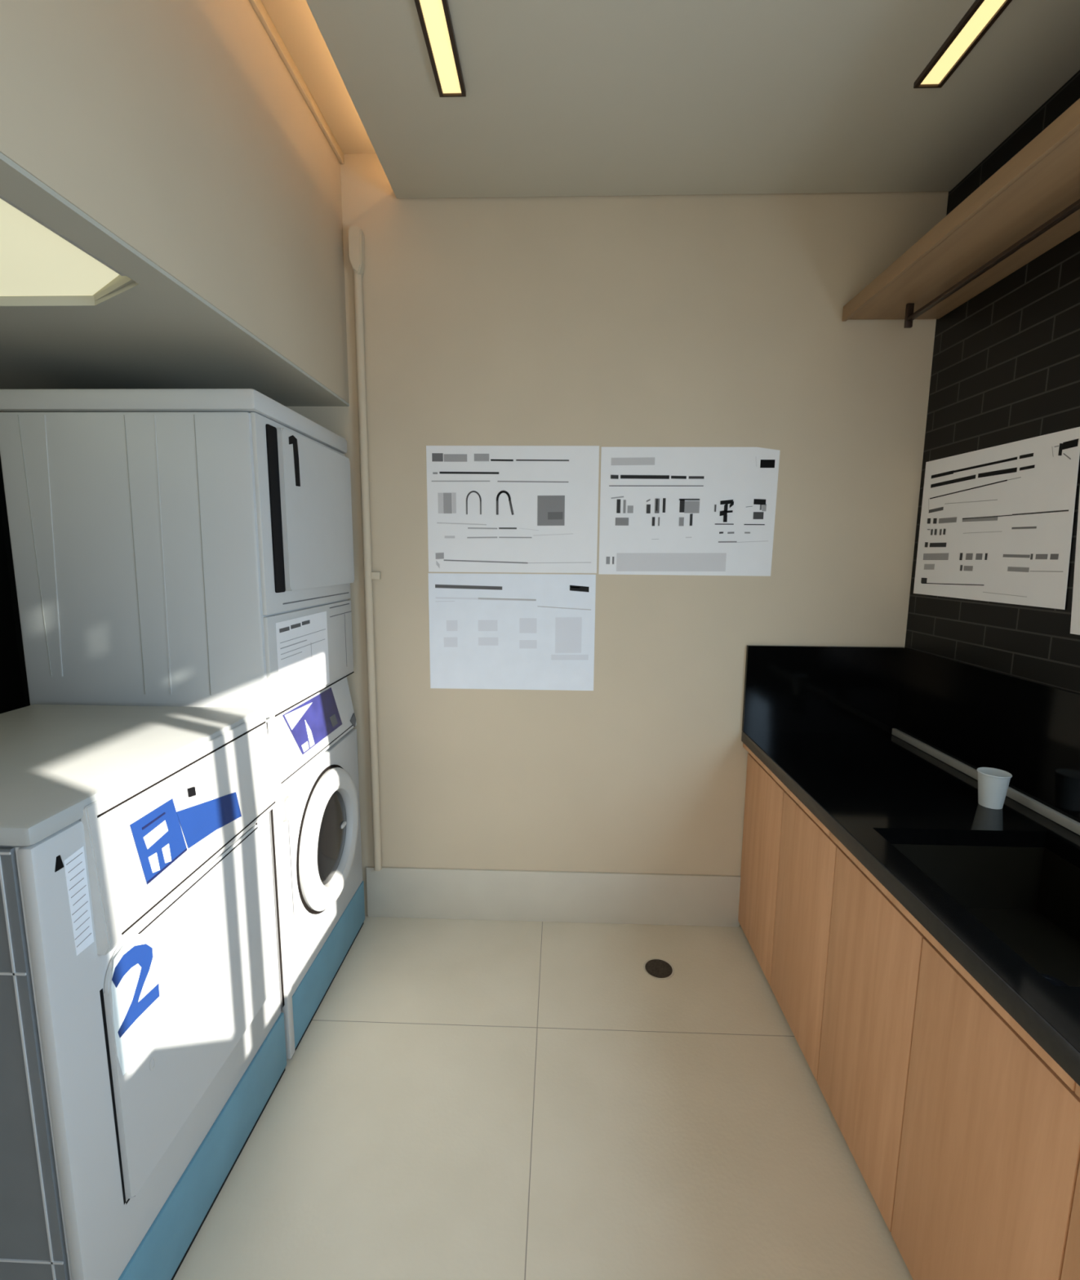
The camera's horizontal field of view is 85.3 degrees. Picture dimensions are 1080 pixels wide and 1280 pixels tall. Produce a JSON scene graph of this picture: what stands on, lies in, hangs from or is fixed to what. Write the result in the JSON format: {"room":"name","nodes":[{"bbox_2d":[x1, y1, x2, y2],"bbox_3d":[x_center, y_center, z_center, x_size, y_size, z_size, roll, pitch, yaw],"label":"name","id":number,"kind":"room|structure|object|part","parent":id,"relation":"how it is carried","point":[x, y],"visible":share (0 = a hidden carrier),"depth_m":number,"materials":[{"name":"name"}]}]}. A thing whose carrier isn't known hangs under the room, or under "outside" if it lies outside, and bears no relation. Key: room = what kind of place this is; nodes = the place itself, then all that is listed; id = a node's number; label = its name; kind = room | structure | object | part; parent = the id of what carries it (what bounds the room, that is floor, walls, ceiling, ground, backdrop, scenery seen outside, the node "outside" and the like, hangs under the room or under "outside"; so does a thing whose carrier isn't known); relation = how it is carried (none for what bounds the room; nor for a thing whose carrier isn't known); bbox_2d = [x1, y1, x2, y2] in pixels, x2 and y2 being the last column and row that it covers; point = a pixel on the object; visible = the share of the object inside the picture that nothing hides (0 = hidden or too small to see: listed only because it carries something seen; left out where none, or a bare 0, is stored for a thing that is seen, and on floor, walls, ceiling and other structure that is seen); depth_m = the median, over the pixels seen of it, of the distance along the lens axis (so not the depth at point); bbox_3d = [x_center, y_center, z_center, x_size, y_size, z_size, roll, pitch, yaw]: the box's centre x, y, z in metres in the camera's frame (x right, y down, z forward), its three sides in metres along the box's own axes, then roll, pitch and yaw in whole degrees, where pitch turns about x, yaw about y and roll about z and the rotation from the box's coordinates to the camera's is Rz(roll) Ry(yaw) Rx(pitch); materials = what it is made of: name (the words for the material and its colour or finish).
{"room":"laundry","nodes":[
{"label":"laundry","id":0,"kind":"room"},
{"bbox_2d":[0,504,24,713],"bbox_3d":[-2.348,0.356,0.992,0.150,2.180,3.100,1,8,2],"label":"wall","id":1,"kind":"structure","parent":0,"point":[11,695],"depth_m":2.44,"materials":[{"name":"paint"}]},
{"bbox_2d":[0,0,349,403],"bbox_3d":[-0.866,-1.208,0.312,0.100,1.110,3.900,1,8,2],"label":"bulkhead","id":2,"kind":"structure","parent":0,"point":[180,128],"depth_m":1.33,"materials":[{"name":"beige paint"}]},
{"bbox_2d":[248,0,344,164],"bbox_3d":[-0.807,-1.521,0.265,0.014,0.035,3.900,1,8,2],"label":"trim","id":3,"kind":"structure","parent":2,"relation":"attached to","point":[259,8],"depth_m":1.79,"materials":[{"name":"beige paint"}]},
{"bbox_2d":[0,152,349,406],"bbox_3d":[-1.611,-0.773,0.804,1.609,0.120,3.100,1,8,2],"label":"ceiling","id":4,"kind":"structure","parent":0,"point":[144,328],"depth_m":1.59,"materials":[{"name":"paint"}]},
{"bbox_2d":[0,195,125,296],"bbox_3d":[-1.333,-0.753,0.872,0.858,0.044,1.046,1,8,2],"label":"light","id":5,"kind":"object","parent":4,"relation":"attached to","point":[37,260],"visible":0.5,"depth_m":1.23,"materials":[{"name":"beige plastic"}]},
{"bbox_2d":[260,0,375,154],"bbox_3d":[0.306,-1.634,0.210,2.240,0.220,3.900,1,8,2],"label":"light","id":6,"kind":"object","parent":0,"point":[294,21],"depth_m":1.81,"materials":[{"name":"beige paint"}]},
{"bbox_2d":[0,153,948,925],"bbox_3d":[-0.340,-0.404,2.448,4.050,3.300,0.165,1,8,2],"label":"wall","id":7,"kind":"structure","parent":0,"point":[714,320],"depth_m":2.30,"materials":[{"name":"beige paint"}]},
{"bbox_2d":[347,226,382,871],"bbox_3d":[-0.690,-0.270,2.388,0.073,2.577,0.044,1,8,2],"label":"conduit pipe","id":8,"kind":"object","parent":7,"relation":"attached to","point":[355,234],"visible":1,"depth_m":2.35,"materials":[{"name":"beige paint"}]},
{"bbox_2d":[427,573,595,690],"bbox_3d":[-0.117,-0.031,2.424,0.685,0.482,0.002,1,8,2],"label":"poster","id":9,"kind":"object","parent":7,"relation":"attached to","point":[487,631],"visible":1,"depth_m":2.42,"materials":[{"name":"paper"}]},
{"bbox_2d":[426,445,599,573],"bbox_3d":[-0.111,-0.521,2.353,0.686,0.498,0.003,1,8,2],"label":"poster","id":10,"kind":"object","parent":7,"relation":"attached to","point":[491,508],"visible":1,"depth_m":2.35,"materials":[{"name":"paper"}]},
{"bbox_2d":[437,492,456,513],"bbox_3d":[-0.373,-0.550,2.358,0.073,0.082,0.001,1,8,2],"label":"picture","id":11,"kind":"object","parent":10,"relation":"attached to","point":[446,501],"depth_m":2.36},
{"bbox_2d":[466,490,481,514],"bbox_3d":[-0.266,-0.551,2.354,0.062,0.093,0.001,1,8,2],"label":"picture","id":12,"kind":"object","parent":10,"relation":"attached to","point":[473,498],"depth_m":2.35},
{"bbox_2d":[496,490,513,515],"bbox_3d":[-0.140,-0.550,2.350,0.072,0.096,0.001,1,8,2],"label":"picture","id":13,"kind":"object","parent":10,"relation":"attached to","point":[504,499],"depth_m":2.35},
{"bbox_2d":[537,495,564,525],"bbox_3d":[0.044,-0.518,2.348,0.109,0.119,0.001,1,8,2],"label":"picture","id":14,"kind":"object","parent":10,"relation":"attached to","point":[550,508],"depth_m":2.35},
{"bbox_2d":[547,511,563,519],"bbox_3d":[0.061,-0.498,2.350,0.060,0.030,0.001,1,8,2],"label":"picture","id":15,"kind":"object","parent":10,"relation":"attached to","point":[551,515],"depth_m":2.35},
{"bbox_2d":[365,866,740,927],"bbox_3d":[0.052,1.128,2.579,1.640,0.235,0.012,1,8,2],"label":"baseboard","id":16,"kind":"structure","parent":7,"relation":"attached to","point":[562,896],"depth_m":2.57,"materials":[{"name":"tile"}]},
{"bbox_2d":[598,447,780,576],"bbox_3d":[0.587,-0.508,2.331,0.695,0.500,0.003,1,8,2],"label":"poster","id":17,"kind":"object","parent":7,"relation":"attached to","point":[676,511],"visible":1,"depth_m":2.33,"materials":[{"name":"paper"}]},
{"bbox_2d":[611,496,633,525],"bbox_3d":[0.327,-0.515,2.339,0.089,0.115,0.001,1,8,2],"label":"picture","id":18,"kind":"object","parent":17,"relation":"attached to","point":[622,507],"depth_m":2.34},
{"bbox_2d":[646,497,666,525],"bbox_3d":[0.460,-0.509,2.334,0.076,0.108,0.001,1,8,2],"label":"picture","id":19,"kind":"object","parent":17,"relation":"attached to","point":[655,507],"depth_m":2.33},
{"bbox_2d":[679,498,699,525],"bbox_3d":[0.592,-0.507,2.331,0.081,0.106,0.001,1,8,2],"label":"picture","id":20,"kind":"object","parent":17,"relation":"attached to","point":[689,508],"depth_m":2.33},
{"bbox_2d":[714,499,733,522],"bbox_3d":[0.729,-0.512,2.325,0.075,0.088,0.001,1,8,2],"label":"picture","id":21,"kind":"object","parent":17,"relation":"attached to","point":[723,508],"depth_m":2.32},
{"bbox_2d":[748,498,766,519],"bbox_3d":[0.854,-0.518,2.320,0.080,0.078,0.001,1,8,2],"label":"picture","id":22,"kind":"object","parent":17,"relation":"attached to","point":[757,507],"depth_m":2.32},
{"bbox_2d":[173,915,913,1279],"bbox_3d":[-0.420,1.562,0.708,4.050,0.100,4.170,1,8,2],"label":"floor","id":23,"kind":"structure","parent":0,"point":[463,1099],"depth_m":1.65,"materials":[{"name":"tile"}]},
{"bbox_2d":[0,704,286,1279],"bbox_3d":[-1.129,0.818,1.394,0.701,1.168,0.754,1,8,2],"label":"washing machine","id":24,"kind":"object","parent":23,"relation":"on","point":[143,1042],"visible":1,"depth_m":1.18,"materials":[{"name":"white metal"}]},
{"bbox_3d":[-1.165,0.337,0.947,0.638,0.004,0.002,1,8,2],"label":"edge trim","id":25,"kind":"part","parent":24,"relation":"part of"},
{"bbox_3d":[-1.166,0.547,0.977,0.638,0.004,0.002,1,8,2],"label":"edge trim","id":26,"kind":"part","parent":24,"relation":"part of","materials":[{"name":"grey metal"}]},
{"bbox_3d":[-0.868,0.795,1.002,0.003,0.910,0.002,1,8,2],"label":"edge trim","id":27,"kind":"part","parent":24,"relation":"part of","materials":[{"name":"grey metal"}]},
{"bbox_3d":[-1.170,1.108,1.057,0.638,0.004,0.002,1,8,2],"label":"edge trim","id":28,"kind":"part","parent":24,"relation":"part of","materials":[{"name":"grey metal"}]},
{"bbox_3d":[-1.168,0.785,1.016,0.638,0.920,0.008,1,8,2],"label":"panel","id":29,"kind":"part","parent":24,"relation":"part of","materials":[{"name":"white metal"}]},
{"bbox_3d":[-1.137,0.258,1.315,0.677,0.036,0.750,1,8,2],"label":"panel","id":30,"kind":"part","parent":24,"relation":"part of","materials":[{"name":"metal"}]},
{"bbox_2d":[142,812,165,830],"bbox_3d":[-0.789,0.369,1.200,0.001,0.007,0.071,1,8,2],"label":"print","id":31,"kind":"object","parent":24,"relation":"on","point":[153,820],"depth_m":1.20},
{"bbox_2d":[143,820,168,848],"bbox_3d":[-0.787,0.399,1.203,0.002,0.033,0.070,1,8,2],"label":"print","id":32,"kind":"object","parent":24,"relation":"attached to","point":[156,833],"depth_m":1.20},
{"bbox_2d":[146,848,186,884],"bbox_3d":[-0.782,0.474,1.235,0.001,0.010,0.127,1,8,2],"label":"print","id":33,"kind":"object","parent":24,"relation":"attached to","point":[178,856],"depth_m":1.23},
{"bbox_3d":[-0.790,0.392,1.371,0.031,0.287,0.637,1,8,2],"label":"control panel","id":34,"kind":"part","parent":24,"relation":"part of","materials":[{"name":"white plastic"}]},
{"bbox_3d":[-0.798,0.806,1.393,0.012,0.527,0.557,1,8,2],"label":"door","id":35,"kind":"part","parent":24,"relation":"part of","materials":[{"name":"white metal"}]},
{"bbox_2d":[0,388,364,1058],"bbox_3d":[-1.122,0.278,2.074,0.777,2.045,0.742,1,8,2],"label":"dryer","id":36,"kind":"object","parent":23,"relation":"on","point":[161,539],"visible":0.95,"depth_m":1.69,"materials":[{"name":"white metal"}]},
{"bbox_3d":[-1.131,-0.708,1.949,0.743,0.058,0.708,1,8,2],"label":"panel","id":37,"kind":"part","parent":36,"relation":"part of","materials":[{"name":"white plastic"}]},
{"bbox_3d":[-0.803,0.780,1.793,0.040,1.100,0.032,1,8,2],"label":"trim","id":38,"kind":"part","parent":36,"relation":"part of","materials":[{"name":"white plastic"}]},
{"bbox_3d":[-0.779,0.519,1.804,0.012,0.070,0.032,1,8,2],"label":"drawer handle","id":39,"kind":"part","parent":36,"relation":"part of","materials":[{"name":"white plastic"}]},
{"bbox_2d":[284,702,312,729],"bbox_3d":[-0.801,0.251,1.962,0.010,0.055,0.205,1,8,2],"label":"print","id":40,"kind":"object","parent":36,"relation":"attached to","point":[300,716],"depth_m":1.95},
{"bbox_2d":[275,611,329,709],"bbox_3d":[-0.776,0.053,1.940,0.002,0.263,0.380,1,8,2],"label":"instruction sheet","id":41,"kind":"object","parent":36,"relation":"on","point":[302,642],"visible":1,"depth_m":1.91,"materials":[{"name":"paper"}]},
{"bbox_2d":[302,741,309,751],"bbox_3d":[-0.784,0.357,1.961,0.005,0.025,0.045,1,8,2],"label":"print","id":42,"kind":"object","parent":36,"relation":"attached to","point":[305,744],"depth_m":1.96},
{"bbox_3d":[-0.781,0.034,2.046,0.016,0.299,0.685,1,8,2],"label":"drawer","id":43,"kind":"part","parent":36,"relation":"part of","materials":[{"name":"white plastic"}]},
{"bbox_2d":[305,720,314,746],"bbox_3d":[-0.788,0.316,2.006,0.016,0.095,0.035,1,8,2],"label":"print","id":44,"kind":"object","parent":36,"relation":"attached to","point":[309,732],"depth_m":2.01},
{"bbox_3d":[-0.803,0.300,2.087,0.064,0.233,0.680,1,8,2],"label":"control panel","id":45,"kind":"part","parent":36,"relation":"part of","materials":[{"name":"white plastic"}]},
{"bbox_3d":[-0.760,-0.427,2.035,0.018,0.479,0.565,1,8,2],"label":"dryer door","id":46,"kind":"part","parent":36,"relation":"part of","materials":[{"name":"white plastic"}]},
{"bbox_2d":[280,728,362,995],"bbox_3d":[-1.122,0.635,2.142,0.772,0.918,0.702,1,8,2],"label":"washer","id":47,"kind":"object","parent":36,"relation":"in","point":[321,867],"depth_m":2.01,"materials":[{"name":"white metal"}]},
{"bbox_2d":[643,958,674,979],"bbox_3d":[0.466,1.288,2.301,0.120,0.002,0.120,1,8,2],"label":"floor drain","id":48,"kind":"object","parent":23,"relation":"on","point":[656,968],"visible":1,"depth_m":2.30,"materials":[{"name":"metal"}]},
{"bbox_2d":[737,742,839,1081],"bbox_3d":[1.136,0.899,2.106,0.609,0.840,0.798,1,8,2],"label":"base cabinet","id":49,"kind":"object","parent":23,"relation":"on","point":[788,856],"visible":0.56,"depth_m":2.00,"materials":[{"name":"brown wood"}]},
{"bbox_3d":[0.874,0.878,2.314,0.028,0.758,0.396,1,8,2],"label":"door","id":50,"kind":"part","parent":49,"relation":"part of","materials":[{"name":"brown wood"}]},
{"bbox_3d":[0.860,0.492,2.057,0.050,0.022,0.798,1,8,2],"label":"rail","id":51,"kind":"part","parent":49,"relation":"part of","materials":[{"name":"brown wood"}]},
{"bbox_3d":[0.861,0.934,1.918,0.028,0.758,0.396,1,8,2],"label":"door","id":52,"kind":"part","parent":49,"relation":"part of","materials":[{"name":"brown wood"}]},
{"bbox_2d":[741,644,1079,1085],"bbox_3d":[1.112,0.425,1.022,0.633,0.406,2.819,1,8,2],"label":"countertop","id":53,"kind":"structure","parent":49,"relation":"on","point":[822,719],"depth_m":1.81,"materials":[{"name":"black stone"}]},
{"bbox_2d":[891,844,1079,986],"bbox_3d":[1.108,0.685,1.295,0.467,0.188,0.597,1,8,2],"label":"sink","id":54,"kind":"object","parent":53,"relation":"in","point":[1028,898],"visible":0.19,"depth_m":1.57,"materials":[{"name":"black stone"}]},
{"bbox_3d":[1.425,0.475,1.699,0.016,0.026,1.425,1,8,2],"label":"trim strip","id":55,"kind":"part","parent":53,"relation":"part of","materials":[{"name":"silver metal"}]},
{"bbox_2d":[977,767,1012,808],"bbox_3d":[1.322,0.435,1.714,0.082,0.101,0.082,1,8,2],"label":"paper cup","id":56,"kind":"object","parent":53,"relation":"on","point":[993,783],"visible":1,"depth_m":1.69,"materials":[{"name":"white paper"}]},
{"bbox_2d":[817,831,1079,1279],"bbox_3d":[1.109,1.012,1.314,0.609,0.840,0.798,1,8,2],"label":"base cabinet","id":57,"kind":"object","parent":23,"relation":"on","point":[962,1130],"visible":0.73,"depth_m":1.21,"materials":[{"name":"brown wood"}]},
{"bbox_3d":[0.847,0.991,1.522,0.028,0.758,0.396,1,8,2],"label":"door","id":58,"kind":"part","parent":57,"relation":"part of","materials":[{"name":"brown wood"}]},
{"bbox_3d":[0.832,0.605,1.266,0.050,0.022,0.798,1,8,2],"label":"rail","id":59,"kind":"part","parent":57,"relation":"part of","materials":[{"name":"brown wood"}]},
{"bbox_3d":[0.833,1.048,1.127,0.028,0.758,0.396,1,8,2],"label":"door","id":60,"kind":"part","parent":57,"relation":"part of","materials":[{"name":"brown wood"}]},
{"bbox_2d":[1060,1082,1079,1279],"bbox_3d":[1.081,1.125,0.523,0.609,0.840,0.798,1,8,2],"label":"base cabinet","id":61,"kind":"object","parent":23,"relation":"on","point":[1071,1265],"visible":1,"depth_m":0.89,"materials":[{"name":"brown wood"}]},
{"bbox_3d":[0.820,1.104,0.731,0.028,0.758,0.396,1,8,2],"label":"door","id":62,"kind":"part","parent":61,"relation":"part of","materials":[{"name":"brown wood"}]},
{"bbox_3d":[0.805,0.718,0.474,0.050,0.022,0.798,1,8,2],"label":"rail","id":63,"kind":"part","parent":61,"relation":"part of","materials":[{"name":"brown wood"}]},
{"bbox_2d":[306,0,1079,199],"bbox_3d":[0.410,-1.385,0.238,2.030,0.040,3.892,1,8,2],"label":"ceiling","id":64,"kind":"structure","parent":0,"point":[564,98],"depth_m":1.68,"materials":[{"name":"grey paint"}]},
{"bbox_2d":[413,0,466,97],"bbox_3d":[-0.274,-1.476,1.028,0.076,0.014,1.334,1,8,2],"label":"recessed light","id":65,"kind":"object","parent":64,"relation":"in","point":[434,15],"visible":1,"depth_m":1.52,"materials":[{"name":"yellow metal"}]},
{"bbox_2d":[913,0,1012,88],"bbox_3d":[1.063,-1.460,0.984,0.076,0.014,1.334,1,8,2],"label":"recessed light","id":66,"kind":"object","parent":64,"relation":"in","point":[982,15],"visible":1,"depth_m":1.50,"materials":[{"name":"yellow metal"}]},
{"bbox_2d":[904,70,1079,693],"bbox_3d":[1.435,-0.096,0.391,0.040,3.300,3.900,1,8,2],"label":"wall","id":67,"kind":"structure","parent":0,"point":[1006,366],"depth_m":1.84,"materials":[{"name":"black tile"}]},
{"bbox_2d":[842,98,1079,321],"bbox_3d":[1.279,-1.092,1.308,0.355,0.052,1.785,1,8,2],"label":"wall shelf","id":68,"kind":"object","parent":67,"relation":"attached to","point":[1042,180],"visible":1,"depth_m":1.61,"materials":[{"name":"brown wood"}]},
{"bbox_2d":[903,199,1079,328],"bbox_3d":[1.271,-1.030,1.297,0.024,0.079,1.557,1,8,2],"label":"hanging rail","id":69,"kind":"object","parent":68,"relation":"attached to","point":[910,315],"visible":1,"depth_m":1.65,"materials":[{"name":"brown metal"}]},
{"bbox_2d":[913,426,1079,609],"bbox_3d":[1.466,-0.383,1.936,0.002,0.503,0.703,1,8,2],"label":"poster","id":70,"kind":"object","parent":67,"relation":"attached to","point":[996,522],"visible":1,"depth_m":1.85,"materials":[{"name":"paper"}]},
{"bbox_2d":[1052,438,1078,459],"bbox_3d":[1.457,-0.524,1.631,0.001,0.052,0.085,1,8,2],"label":"picture","id":71,"kind":"object","parent":70,"relation":"attached to","point":[1062,448],"depth_m":1.63},
{"bbox_2d":[1070,490,1079,635],"bbox_3d":[1.442,-0.174,1.286,0.001,0.400,0.652,1,8,2],"label":"poster","id":72,"kind":"object","parent":67,"relation":"attached to","point":[1075,615],"visible":1,"depth_m":1.58,"materials":[{"name":"paper"}]}
]}

